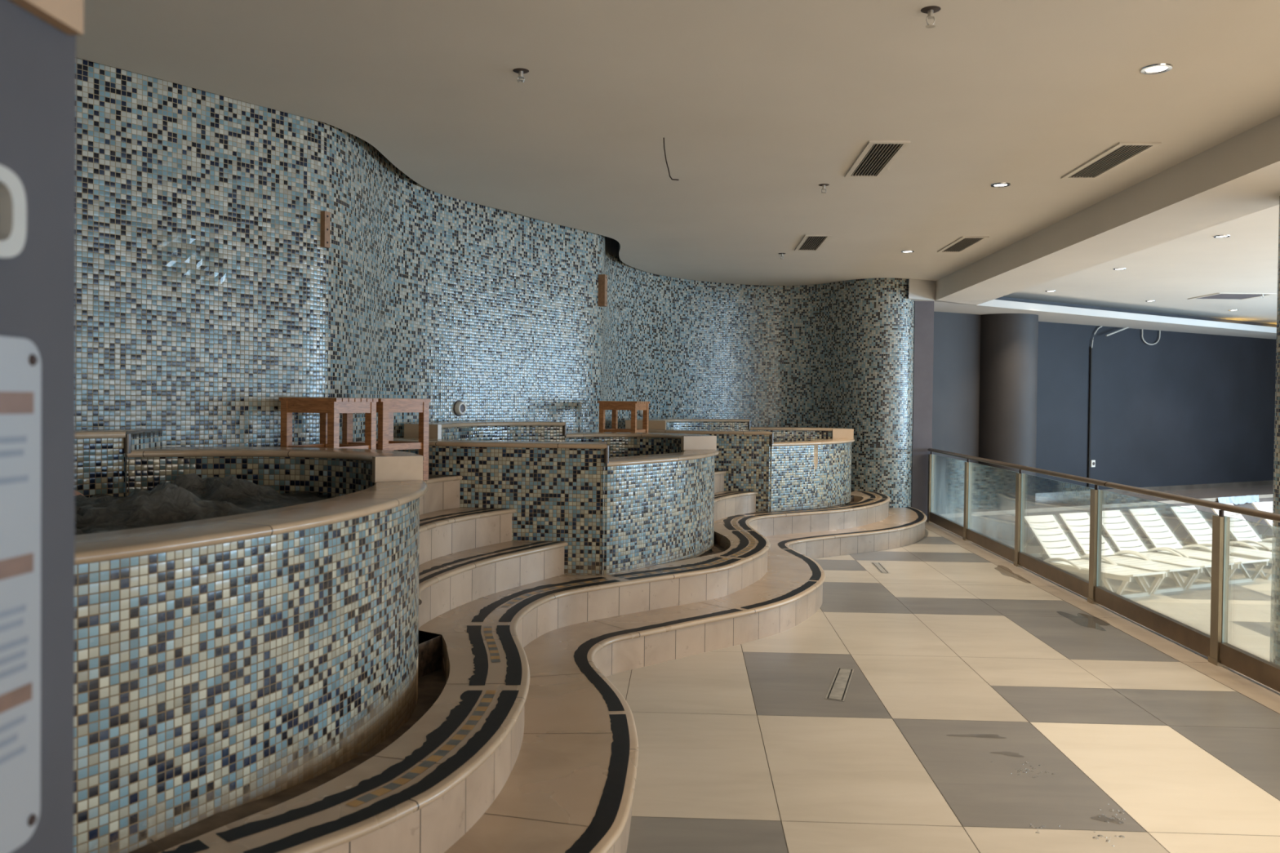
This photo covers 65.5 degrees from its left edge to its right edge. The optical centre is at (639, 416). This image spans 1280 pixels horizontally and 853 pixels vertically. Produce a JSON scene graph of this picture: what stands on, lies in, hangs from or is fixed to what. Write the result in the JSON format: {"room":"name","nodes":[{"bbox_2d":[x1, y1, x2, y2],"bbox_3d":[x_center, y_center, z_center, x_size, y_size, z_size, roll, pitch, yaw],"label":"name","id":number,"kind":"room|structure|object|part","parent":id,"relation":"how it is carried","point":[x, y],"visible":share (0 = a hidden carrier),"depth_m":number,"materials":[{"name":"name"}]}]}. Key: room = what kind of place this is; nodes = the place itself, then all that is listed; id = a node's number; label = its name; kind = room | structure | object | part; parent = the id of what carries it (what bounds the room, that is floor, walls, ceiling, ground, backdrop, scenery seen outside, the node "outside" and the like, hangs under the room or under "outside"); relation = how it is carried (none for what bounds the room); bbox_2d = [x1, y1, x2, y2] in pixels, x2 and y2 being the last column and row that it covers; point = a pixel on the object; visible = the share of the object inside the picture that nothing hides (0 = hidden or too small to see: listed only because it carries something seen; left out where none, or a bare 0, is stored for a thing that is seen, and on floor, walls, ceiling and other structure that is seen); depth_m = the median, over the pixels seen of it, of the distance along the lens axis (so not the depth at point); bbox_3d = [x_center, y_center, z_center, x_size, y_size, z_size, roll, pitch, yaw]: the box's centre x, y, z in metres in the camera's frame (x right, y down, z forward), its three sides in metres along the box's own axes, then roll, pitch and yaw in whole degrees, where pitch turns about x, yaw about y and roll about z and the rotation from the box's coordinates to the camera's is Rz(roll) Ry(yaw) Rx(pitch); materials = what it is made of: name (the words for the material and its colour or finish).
{"room":"spa","nodes":[
{"label":"spa","id":0,"kind":"room"},
{"bbox_2d":[0,0,75,852],"bbox_3d":[-1.113,-0.027,-2.349,0.490,3.300,7.207,1,1,3],"label":"wall","id":1,"kind":"structure","parent":0,"point":[37,60],"depth_m":1.19,"materials":[{"name":"grey paint"}]},
{"bbox_2d":[0,164,26,257],"bbox_3d":[-0.700,-0.222,1.069,0.017,0.100,0.098,1,1,3],"label":"raised letter","id":2,"kind":"object","parent":1,"relation":"attached to","point":[13,211],"visible":1,"depth_m":1.10,"materials":[{"name":"white plastic"}]},
{"bbox_2d":[0,336,41,852],"bbox_3d":[-0.720,0.205,0.828,0.009,0.580,0.681,1,1,3],"label":"sign board","id":3,"kind":"object","parent":1,"relation":"attached to","point":[20,366],"visible":1,"depth_m":1.13,"materials":[{"name":"white plastic"}]},
{"bbox_2d":[10,0,83,35],"bbox_3d":[-0.701,-0.667,0.893,0.019,0.410,0.640,1,1,3],"label":"board","id":4,"kind":"object","parent":1,"relation":"attached to","point":[66,15],"visible":1,"depth_m":1.18,"materials":[{"name":"beige wood"}]},
{"bbox_2d":[75,57,914,507],"bbox_3d":[-1.713,-0.338,7.136,3.018,3.620,17.816,1,1,30],"label":"wall","id":5,"kind":"structure","parent":0,"point":[208,295],"depth_m":6.96,"materials":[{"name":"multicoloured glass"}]},
{"bbox_2d":[320,210,330,248],"bbox_3d":[-1.934,-1.150,6.121,0.037,0.220,0.050,1,1,22],"label":"batten","id":6,"kind":"object","parent":5,"relation":"attached to","point":[325,215],"visible":1,"depth_m":6.10,"materials":[{"name":"brown wood"}]},
{"bbox_2d":[453,400,466,416],"bbox_3d":[-1.514,-0.070,8.398,0.050,0.140,0.140,1,1,29],"label":"wall light","id":7,"kind":"object","parent":5,"relation":"attached to","point":[460,407],"visible":1,"depth_m":8.37,"materials":[{"name":"grey paint"}]},
{"bbox_2d":[598,274,607,306],"bbox_3d":[-0.380,-1.286,10.161,0.077,0.321,0.070,1,1,19],"label":"batten","id":8,"kind":"object","parent":5,"relation":"attached to","point":[602,278],"visible":1,"depth_m":10.13,"materials":[{"name":"brown wood"}]},
{"bbox_2d":[638,409,643,417],"bbox_3d":[0.034,-0.062,12.894,0.050,0.140,0.140,1,1,29],"label":"wall light","id":9,"kind":"object","parent":5,"relation":"attached to","point":[639,411],"visible":0.24,"depth_m":12.85,"materials":[{"name":"grey paint"}]},
{"bbox_2d":[911,301,933,521],"bbox_3d":[3.877,-0.076,13.802,0.260,3.020,0.370,1,1,3],"label":"column","id":10,"kind":"structure","parent":5,"relation":"attached to","point":[923,341],"depth_m":13.61,"materials":[{"name":"grey paint"}]},
{"bbox_2d":[908,278,1276,339],"bbox_3d":[9.475,-1.730,18.003,15.041,0.295,1.621,0,1,-33],"label":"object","id":11,"kind":"structure","parent":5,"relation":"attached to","point":[919,290],"depth_m":16.22,"materials":[{"name":"paint"}]},
{"bbox_2d":[935,114,1279,305],"bbox_3d":[3.932,-1.588,3.910,0.720,0.315,20.420,1,1,3],"label":"beam","id":12,"kind":"structure","parent":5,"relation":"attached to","point":[1238,176],"depth_m":7.72,"materials":[{"name":"paint"}]},
{"bbox_2d":[75,0,1279,324],"bbox_3d":[4.979,-1.911,7.662,19.200,0.340,28.220,1,1,3],"label":"ceiling","id":13,"kind":"structure","parent":0,"point":[756,105],"depth_m":5.61,"materials":[{"name":"paint"}]},
{"bbox_2d":[512,67,528,82],"bbox_3d":[-0.608,-1.733,5.078,0.084,0.063,0.084,1,1,3],"label":"sprinkler","id":14,"kind":"object","parent":13,"relation":"attached to","point":[520,71],"visible":1,"depth_m":5.07,"materials":[{"name":"metal"}]},
{"bbox_2d":[662,137,679,180],"bbox_3d":[0.174,-1.609,6.199,0.048,0.330,0.284,0,1,-18],"label":"loose wire","id":15,"kind":"object","parent":13,"relation":"hanging from","point":[664,137],"visible":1,"depth_m":6.17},
{"bbox_2d":[794,234,831,250],"bbox_3d":[1.800,-1.812,10.403,0.260,0.012,0.990,1,1,3],"label":"ceiling vent","id":16,"kind":"object","parent":13,"relation":"in","point":[809,242],"visible":1,"depth_m":10.35,"materials":[{"name":"beige metal"}]},
{"bbox_2d":[818,183,829,193],"bbox_3d":[1.413,-1.749,7.648,0.084,0.063,0.084,1,1,3],"label":"sprinkler","id":17,"kind":"object","parent":13,"relation":"attached to","point":[823,185],"visible":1,"depth_m":7.64,"materials":[{"name":"metal"}]},
{"bbox_2d":[844,140,911,177],"bbox_3d":[1.616,-1.760,6.838,0.260,0.012,0.990,1,1,3],"label":"ceiling vent","id":18,"kind":"object","parent":13,"relation":"in","point":[877,157],"visible":1,"depth_m":6.77,"materials":[{"name":"beige metal"}]},
{"bbox_2d":[901,250,914,253],"bbox_3d":[2.935,-1.809,10.921,0.144,0.008,0.144,1,1,3],"label":"recessed light","id":19,"kind":"object","parent":13,"relation":"in","point":[902,251],"visible":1,"depth_m":10.93,"materials":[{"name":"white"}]},
{"bbox_2d":[920,5,940,28],"bbox_3d":[1.236,-1.695,4.233,0.084,0.072,0.084,1,1,3],"label":"sprinkler","id":20,"kind":"object","parent":13,"relation":"attached to","point":[930,11],"visible":1,"depth_m":4.22,"materials":[{"name":"metal"}]},
{"bbox_2d":[937,235,989,252],"bbox_3d":[3.361,-1.794,10.391,0.260,0.012,0.990,1,1,3],"label":"ceiling vent","id":21,"kind":"object","parent":13,"relation":"in","point":[962,243],"visible":1,"depth_m":10.33,"materials":[{"name":"beige metal"}]},
{"bbox_2d":[990,182,1010,187],"bbox_3d":[2.741,-1.760,7.567,0.144,0.008,0.144,1,1,3],"label":"recessed light","id":22,"kind":"object","parent":13,"relation":"in","point":[1002,184],"visible":1,"depth_m":7.56,"materials":[{"name":"white"}]},
{"bbox_2d":[1061,142,1161,178],"bbox_3d":[3.196,-1.742,6.806,0.260,0.012,0.990,1,1,3],"label":"ceiling vent","id":23,"kind":"object","parent":13,"relation":"in","point":[1122,153],"visible":1,"depth_m":6.74,"materials":[{"name":"beige metal"}]},
{"bbox_2d":[1112,267,1125,270],"bbox_3d":[5.832,-1.795,12.110,0.144,0.008,0.144,1,1,3],"label":"recessed light","id":24,"kind":"object","parent":13,"relation":"in","point":[1117,268],"visible":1,"depth_m":12.10,"materials":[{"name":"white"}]},
{"bbox_2d":[1140,62,1173,74],"bbox_3d":[2.559,-1.722,4.933,0.144,0.008,0.144,1,1,3],"label":"recessed light","id":25,"kind":"object","parent":13,"relation":"in","point":[1154,68],"visible":1,"depth_m":4.93,"materials":[{"name":"silver metal"}]},
{"bbox_2d":[1213,235,1230,237],"bbox_3d":[5.683,-1.760,9.724,0.144,0.008,0.144,1,1,3],"label":"recessed light","id":26,"kind":"object","parent":13,"relation":"in","point":[1216,236],"visible":1,"depth_m":9.72,"materials":[{"name":"white"}]},
{"bbox_2d":[1187,293,1276,299],"bbox_3d":[8.865,-1.803,14.934,0.840,0.010,0.840,1,1,0],"label":"air vent","id":27,"kind":"object","parent":13,"relation":"attached to","point":[1217,295],"visible":1,"depth_m":14.89,"materials":[{"name":"white metal"}]},
{"bbox_3d":[8.865,-1.805,14.934,0.720,0.006,0.720,1,1,0],"label":"panel","id":28,"kind":"part","parent":27,"relation":"part of","materials":[{"name":"grey paint"}]},
{"bbox_2d":[606,521,1279,852],"bbox_3d":[-0.592,1.935,4.514,8.450,0.820,21.918,1,1,3],"label":"floor","id":29,"kind":"structure","parent":0,"point":[964,658],"depth_m":4.90,"materials":[{"name":"beige tile"}]},
{"bbox_2d":[418,505,927,852],"bbox_3d":[-0.358,1.376,7.302,3.763,0.218,14.520,1,1,23],"label":"step","id":30,"kind":"structure","parent":29,"relation":"on","point":[570,786],"depth_m":4.83,"materials":[{"name":"tile"}]},
{"bbox_2d":[74,428,449,852],"bbox_3d":[-2.173,0.685,3.519,2.748,1.185,3.642,1,1,3],"label":"hot tub","id":31,"kind":"object","parent":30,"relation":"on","point":[228,669],"visible":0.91,"depth_m":2.96,"materials":[{"name":"multicoloured tile"}]},
{"bbox_3d":[-2.450,0.129,4.759,0.032,0.093,0.034,1,1,3],"label":"trim post","id":32,"kind":"part","parent":31,"relation":"part of","materials":[{"name":"stone"}]},
{"bbox_2d":[75,472,335,535],"bbox_3d":[-2.136,0.330,3.522,1.919,0.177,2.897,1,1,3],"label":"water","id":33,"kind":"object","parent":31,"relation":"in","point":[189,497],"visible":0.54,"depth_m":3.66,"materials":[{"name":"grey liquid"}]},
{"bbox_2d":[151,490,890,852],"bbox_3d":[0.230,1.162,7.527,1.839,0.218,12.885,1,1,21],"label":"step","id":34,"kind":"structure","parent":30,"relation":"on","point":[425,790],"depth_m":3.73,"materials":[{"name":"tile"}]},
{"bbox_2d":[418,541,568,627],"bbox_3d":[-1.010,0.959,5.738,0.980,0.218,2.121,1,1,3],"label":"stair step","id":35,"kind":"structure","parent":34,"relation":"on","point":[446,583],"depth_m":5.95,"materials":[{"name":"tile"}]},
{"bbox_2d":[418,507,515,564],"bbox_3d":[-1.278,0.735,5.939,0.820,0.218,1.749,1,1,3],"label":"stair step","id":36,"kind":"structure","parent":35,"relation":"on","point":[443,532],"depth_m":6.27,"materials":[{"name":"tile"}]},
{"bbox_2d":[419,475,462,515],"bbox_3d":[-1.691,0.509,6.232,1.010,0.218,2.027,1,1,18],"label":"stair step","id":37,"kind":"structure","parent":36,"relation":"on","point":[443,491],"depth_m":6.57,"materials":[{"name":"stone"}]},
{"bbox_2d":[279,397,377,449],"bbox_3d":[-1.800,0.150,5.764,0.404,0.515,0.375,1,1,22],"label":"wooden stool","id":38,"kind":"object","parent":37,"relation":"on","point":[329,409],"visible":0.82,"depth_m":5.65,"materials":[{"name":"brown wood"}]},
{"bbox_3d":[-2.015,0.159,5.674,0.045,0.495,0.045,1,1,22],"label":"leg","id":39,"kind":"part","parent":38,"relation":"part of","materials":[{"name":"brown wood"}]},
{"bbox_3d":[-1.891,0.155,5.980,0.045,0.495,0.045,1,1,22],"label":"leg","id":40,"kind":"part","parent":38,"relation":"part of","materials":[{"name":"brown wood"}]},
{"bbox_3d":[-1.710,0.164,5.549,0.045,0.495,0.045,1,1,22],"label":"leg","id":41,"kind":"part","parent":38,"relation":"part of","materials":[{"name":"brown wood"}]},
{"bbox_3d":[-1.585,0.161,5.855,0.045,0.495,0.045,1,1,22],"label":"leg","id":42,"kind":"part","parent":38,"relation":"part of","materials":[{"name":"brown wood"}]},
{"bbox_2d":[342,398,431,480],"bbox_3d":[-1.602,0.144,6.275,0.375,0.515,0.404,1,1,35],"label":"wooden stool","id":43,"kind":"object","parent":37,"relation":"on","point":[385,407],"visible":0.65,"depth_m":6.21,"materials":[{"name":"brown wood"}]},
{"bbox_3d":[-1.831,0.152,6.233,0.045,0.495,0.045,1,1,35],"label":"leg","id":44,"kind":"part","parent":43,"relation":"part of","materials":[{"name":"brown wood"}]},
{"bbox_3d":[-1.560,0.158,6.045,0.045,0.495,0.045,1,1,35],"label":"leg","id":45,"kind":"part","parent":43,"relation":"part of","materials":[{"name":"brown wood"}]},
{"bbox_3d":[-1.644,0.150,6.505,0.045,0.495,0.045,1,1,35],"label":"leg","id":46,"kind":"part","parent":43,"relation":"part of","materials":[{"name":"brown wood"}]},
{"bbox_3d":[-1.372,0.156,6.317,0.045,0.495,0.045,1,1,35],"label":"leg","id":47,"kind":"part","parent":43,"relation":"part of","materials":[{"name":"brown wood"}]},
{"bbox_2d":[393,421,730,575],"bbox_3d":[-0.478,0.611,7.952,2.057,1.105,3.050,1,1,37],"label":"hot tub","id":48,"kind":"object","parent":34,"relation":"on","point":[620,502],"visible":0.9,"depth_m":6.79,"materials":[{"name":"multicoloured tile"}]},
{"bbox_3d":[-0.643,0.111,8.517,0.032,0.101,0.034,1,1,3],"label":"trim post","id":49,"kind":"part","parent":48,"relation":"part of","materials":[{"name":"metal"}]},
{"bbox_3d":[-0.222,0.254,6.640,0.032,0.115,0.034,1,1,3],"label":"trim post","id":50,"kind":"part","parent":48,"relation":"part of","materials":[{"name":"stone"}]},
{"bbox_2d":[714,491,757,521],"bbox_3d":[0.688,0.913,10.010,1.080,0.218,1.434,1,1,3],"label":"stair step","id":51,"kind":"structure","parent":34,"relation":"on","point":[726,504],"depth_m":10.29,"materials":[{"name":"stone"}]},
{"bbox_2d":[714,470,726,493],"bbox_3d":[0.471,0.693,10.025,0.840,0.218,1.450,1,1,3],"label":"stair step","id":52,"kind":"structure","parent":51,"relation":"on","point":[718,475],"depth_m":10.53,"materials":[{"name":"stone"}]},
{"bbox_3d":[-0.185,0.466,10.177,1.410,0.218,2.300,1,1,3],"label":"stair step","id":53,"kind":"structure","parent":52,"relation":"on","visible":0},
{"bbox_2d":[597,400,649,432],"bbox_3d":[-0.157,0.107,9.759,0.404,0.515,0.375,1,1,20],"label":"wooden stool","id":54,"kind":"object","parent":53,"relation":"on","point":[615,406],"visible":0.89,"depth_m":9.63,"materials":[{"name":"brown wood"}]},
{"bbox_3d":[-0.369,0.117,9.662,0.045,0.495,0.045,1,1,20],"label":"leg","id":55,"kind":"part","parent":54,"relation":"part of","materials":[{"name":"brown wood"}]},
{"bbox_3d":[-0.254,0.113,9.971,0.045,0.495,0.045,1,1,20],"label":"leg","id":56,"kind":"part","parent":54,"relation":"part of","materials":[{"name":"brown wood"}]},
{"bbox_3d":[-0.060,0.122,9.547,0.045,0.495,0.045,1,1,20],"label":"leg","id":57,"kind":"part","parent":54,"relation":"part of","materials":[{"name":"brown wood"}]},
{"bbox_3d":[0.055,0.118,9.856,0.045,0.495,0.045,1,1,20],"label":"leg","id":58,"kind":"part","parent":54,"relation":"part of","materials":[{"name":"brown wood"}]},
{"bbox_2d":[625,418,863,511],"bbox_3d":[1.239,0.569,11.835,3.046,1.050,2.499,1,1,3],"label":"hot tub","id":59,"kind":"object","parent":34,"relation":"on","point":[788,468],"visible":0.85,"depth_m":10.94,"materials":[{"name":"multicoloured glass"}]},
{"bbox_3d":[1.403,0.236,10.589,0.032,0.118,0.034,1,1,3],"label":"trim post","id":60,"kind":"part","parent":59,"relation":"part of","materials":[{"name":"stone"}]},
{"bbox_2d":[825,667,853,701],"bbox_3d":[1.145,1.525,5.688,0.103,0.001,0.686,1,1,17],"label":"floor drain","id":61,"kind":"object","parent":29,"relation":"on","point":[837,691],"visible":1,"depth_m":5.66,"materials":[{"name":"metal"}]},
{"bbox_2d":[871,562,888,573],"bbox_3d":[2.349,1.477,9.735,0.087,0.001,0.623,1,1,4],"label":"floor drain","id":62,"kind":"object","parent":29,"relation":"on","point":[881,568],"visible":1,"depth_m":9.73,"materials":[{"name":"metal"}]},
{"bbox_2d":[990,761,1124,841],"bbox_3d":[1.708,1.555,4.043,0.430,0.004,0.845,1,1,3],"label":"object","id":63,"kind":"object","parent":29,"relation":"on","point":[1027,770],"visible":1,"depth_m":3.88,"materials":[{"name":"white"}]},
{"bbox_2d":[926,448,1279,692],"bbox_3d":[3.705,1.017,8.029,0.072,1.006,11.160,1,1,3],"label":"glass railing","id":64,"kind":"object","parent":29,"relation":"on","point":[1206,583],"visible":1,"depth_m":7.33,"materials":[{"name":"clear glass"}]},
{"bbox_3d":[3.958,0.976,13.548,0.072,0.925,0.110,1,1,3],"label":"post","id":65,"kind":"part","parent":64,"relation":"part of","materials":[{"name":"brown metal"}]},
{"bbox_3d":[3.913,1.369,12.670,0.044,0.125,1.678,1,1,3],"label":"rail","id":66,"kind":"part","parent":64,"relation":"part of","materials":[{"name":"brown metal"}]},
{"bbox_3d":[3.918,0.922,12.663,0.012,0.800,1.670,1,1,3],"label":"glass panel","id":67,"kind":"part","parent":64,"relation":"part of","materials":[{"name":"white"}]},
{"bbox_3d":[3.877,1.002,11.780,0.072,0.925,0.110,1,1,3],"label":"post","id":68,"kind":"part","parent":64,"relation":"part of","materials":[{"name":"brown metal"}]},
{"bbox_3d":[3.830,1.396,10.867,0.044,0.125,1.748,1,1,3],"label":"rail","id":69,"kind":"part","parent":64,"relation":"part of","materials":[{"name":"brown metal"}]},
{"bbox_3d":[3.835,0.948,10.860,0.012,0.800,1.740,1,1,3],"label":"glass panel","id":70,"kind":"part","parent":64,"relation":"part of","materials":[{"name":"white"}]},
{"bbox_3d":[3.792,1.029,9.942,0.072,0.925,0.110,1,1,3],"label":"post","id":71,"kind":"part","parent":64,"relation":"part of","materials":[{"name":"brown metal"}]},
{"bbox_3d":[3.835,0.495,10.729,0.072,0.042,5.730,1,1,3],"label":"handrail","id":72,"kind":"part","parent":64,"relation":"part of","materials":[{"name":"brown metal"}]},
{"bbox_3d":[3.746,1.423,9.029,0.044,0.125,1.748,1,1,3],"label":"rail","id":73,"kind":"part","parent":64,"relation":"part of","materials":[{"name":"brown metal"}]},
{"bbox_3d":[3.751,0.975,9.022,0.012,0.800,1.740,1,1,3],"label":"glass panel","id":74,"kind":"part","parent":64,"relation":"part of","materials":[{"name":"white"}]},
{"bbox_3d":[3.708,1.056,8.104,0.072,0.925,0.110,1,1,3],"label":"post","id":75,"kind":"part","parent":64,"relation":"part of","materials":[{"name":"brown metal"}]},
{"bbox_3d":[3.660,1.450,7.166,0.044,0.125,1.798,1,1,3],"label":"rail","id":76,"kind":"part","parent":64,"relation":"part of","materials":[{"name":"brown metal"}]},
{"bbox_3d":[3.665,1.003,7.160,0.012,0.800,1.790,1,1,3],"label":"glass panel","id":77,"kind":"part","parent":64,"relation":"part of","materials":[{"name":"white"}]},
{"bbox_3d":[3.578,0.577,5.150,0.072,0.042,5.400,1,1,3],"label":"handrail","id":78,"kind":"part","parent":64,"relation":"part of","materials":[{"name":"brown metal"}]},
{"bbox_3d":[3.621,1.084,6.217,0.072,0.925,0.110,1,1,3],"label":"post","id":79,"kind":"part","parent":64,"relation":"part of","materials":[{"name":"brown metal"}]},
{"bbox_3d":[3.574,1.478,5.294,0.044,0.125,1.768,1,1,3],"label":"rail","id":80,"kind":"part","parent":64,"relation":"part of","materials":[{"name":"brown metal"}]},
{"bbox_3d":[3.579,1.030,5.287,0.012,0.800,1.760,1,1,3],"label":"glass panel","id":81,"kind":"part","parent":64,"relation":"part of","materials":[{"name":"white"}]},
{"bbox_2d":[932,311,981,463],"bbox_3d":[4.714,-0.229,15.265,1.857,3.300,0.325,0,1,-38],"label":"wall","id":82,"kind":"structure","parent":0,"point":[957,336],"depth_m":15.34,"materials":[{"name":"grey paint"}]},
{"bbox_2d":[1035,321,1275,489],"bbox_3d":[10.243,0.138,18.890,12.800,4.220,0.200,0,1,-30],"label":"wall","id":83,"kind":"structure","parent":0,"point":[1183,408],"depth_m":18.32,"materials":[{"name":"blue paint"}]},
{"bbox_2d":[1087,346,1092,487],"bbox_3d":[7.844,0.034,17.357,0.035,2.500,0.020,0,1,-30],"label":"conduit","id":84,"kind":"object","parent":83,"relation":"attached to","point":[1091,348],"visible":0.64,"depth_m":17.35,"materials":[{"name":"grey metal"}]},
{"bbox_2d":[1090,460,1095,466],"bbox_3d":[7.934,0.824,17.436,0.100,0.120,0.031,0,1,-30],"label":"wall socket","id":85,"kind":"object","parent":83,"relation":"attached to","point":[1092,462],"visible":1,"depth_m":17.42,"materials":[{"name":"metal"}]},
{"bbox_2d":[1091,325,1102,347],"bbox_3d":[7.980,-1.393,17.393,0.286,0.400,0.020,0,1,-30],"label":"cable","id":86,"kind":"object","parent":83,"relation":"hanging from","point":[1101,326],"visible":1,"depth_m":17.36,"materials":[{"name":"white plastic"}]},
{"bbox_2d":[1106,327,1128,336],"bbox_3d":[8.415,-1.502,17.539,0.625,0.203,0.028,0,1,-30],"label":"cable","id":87,"kind":"object","parent":83,"relation":"attached to","point":[1112,333],"visible":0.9,"depth_m":17.51,"materials":[{"name":"white plastic"}]},
{"bbox_2d":[1141,328,1160,345],"bbox_3d":[9.329,-1.449,18.174,0.551,0.287,0.022,0,1,-30],"label":"cable","id":88,"kind":"object","parent":83,"relation":"hanging from","point":[1141,329],"visible":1,"depth_m":18.16,"materials":[{"name":"white plastic"}]},
{"bbox_2d":[1102,480,1273,493],"bbox_3d":[10.805,1.339,19.112,11.000,0.085,0.001,0,1,-30],"label":"baseboard","id":89,"kind":"structure","parent":83,"relation":"attached to","point":[1271,482],"depth_m":19.09,"materials":[{"name":"metal"}]},
{"bbox_2d":[1119,484,1273,524],"bbox_3d":[9.848,1.823,17.786,13.784,0.875,1.375,0,1,-30],"label":"floor","id":90,"kind":"structure","parent":0,"point":[1265,492],"depth_m":17.86,"materials":[{"name":"tile"}]},
{"bbox_2d":[978,313,1038,475],"bbox_3d":[5.760,-0.110,15.772,0.980,2.970,0.980,1,1,3],"label":"round column","id":91,"kind":"structure","parent":90,"relation":"on","point":[1009,342],"depth_m":15.33,"materials":[{"name":"grey paint"}]},
{"bbox_2d":[1217,494,1259,504],"bbox_3d":[10.469,1.461,17.402,1.250,0.144,0.039,0,1,-30],"label":"plastic film","id":92,"kind":"object","parent":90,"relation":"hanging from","point":[1247,499],"visible":0.87,"depth_m":17.41,"materials":[{"name":"white plastic"}]},
{"bbox_3d":[9.571,2.409,7.955,11.550,0.003,29.700,1,1,3],"label":"floor","id":93,"kind":"structure","parent":0,"visible":0},
{"bbox_2d":[1180,505,1197,510],"bbox_3d":[8.815,1.855,14.889,0.708,0.877,1.975,0,1,-26],"label":"sun lounger","id":94,"kind":"object","parent":93,"relation":"on","point":[1193,507],"visible":0.02,"depth_m":15.63,"materials":[{"name":"white plastic"}]},
{"bbox_2d":[1210,503,1244,519],"bbox_3d":[9.676,1.858,15.320,0.708,0.877,1.975,0,1,-26],"label":"sun lounger","id":95,"kind":"object","parent":93,"relation":"on","point":[1226,513],"visible":0.06,"depth_m":15.90,"materials":[{"name":"white plastic"}]},
{"bbox_2d":[1251,501,1272,525],"bbox_3d":[10.616,1.862,15.747,0.708,0.877,1.975,0,1,-26],"label":"sun lounger","id":96,"kind":"object","parent":93,"relation":"on","point":[1263,506],"visible":0.32,"depth_m":16.31,"materials":[{"name":"white plastic"}]},
{"bbox_2d":[1272,195,1279,527],"bbox_3d":[4.553,0.313,6.483,0.720,4.120,0.720,1,1,3],"label":"column","id":97,"kind":"structure","parent":93,"relation":"on","point":[1276,495],"depth_m":6.58,"materials":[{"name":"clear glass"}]}
]}

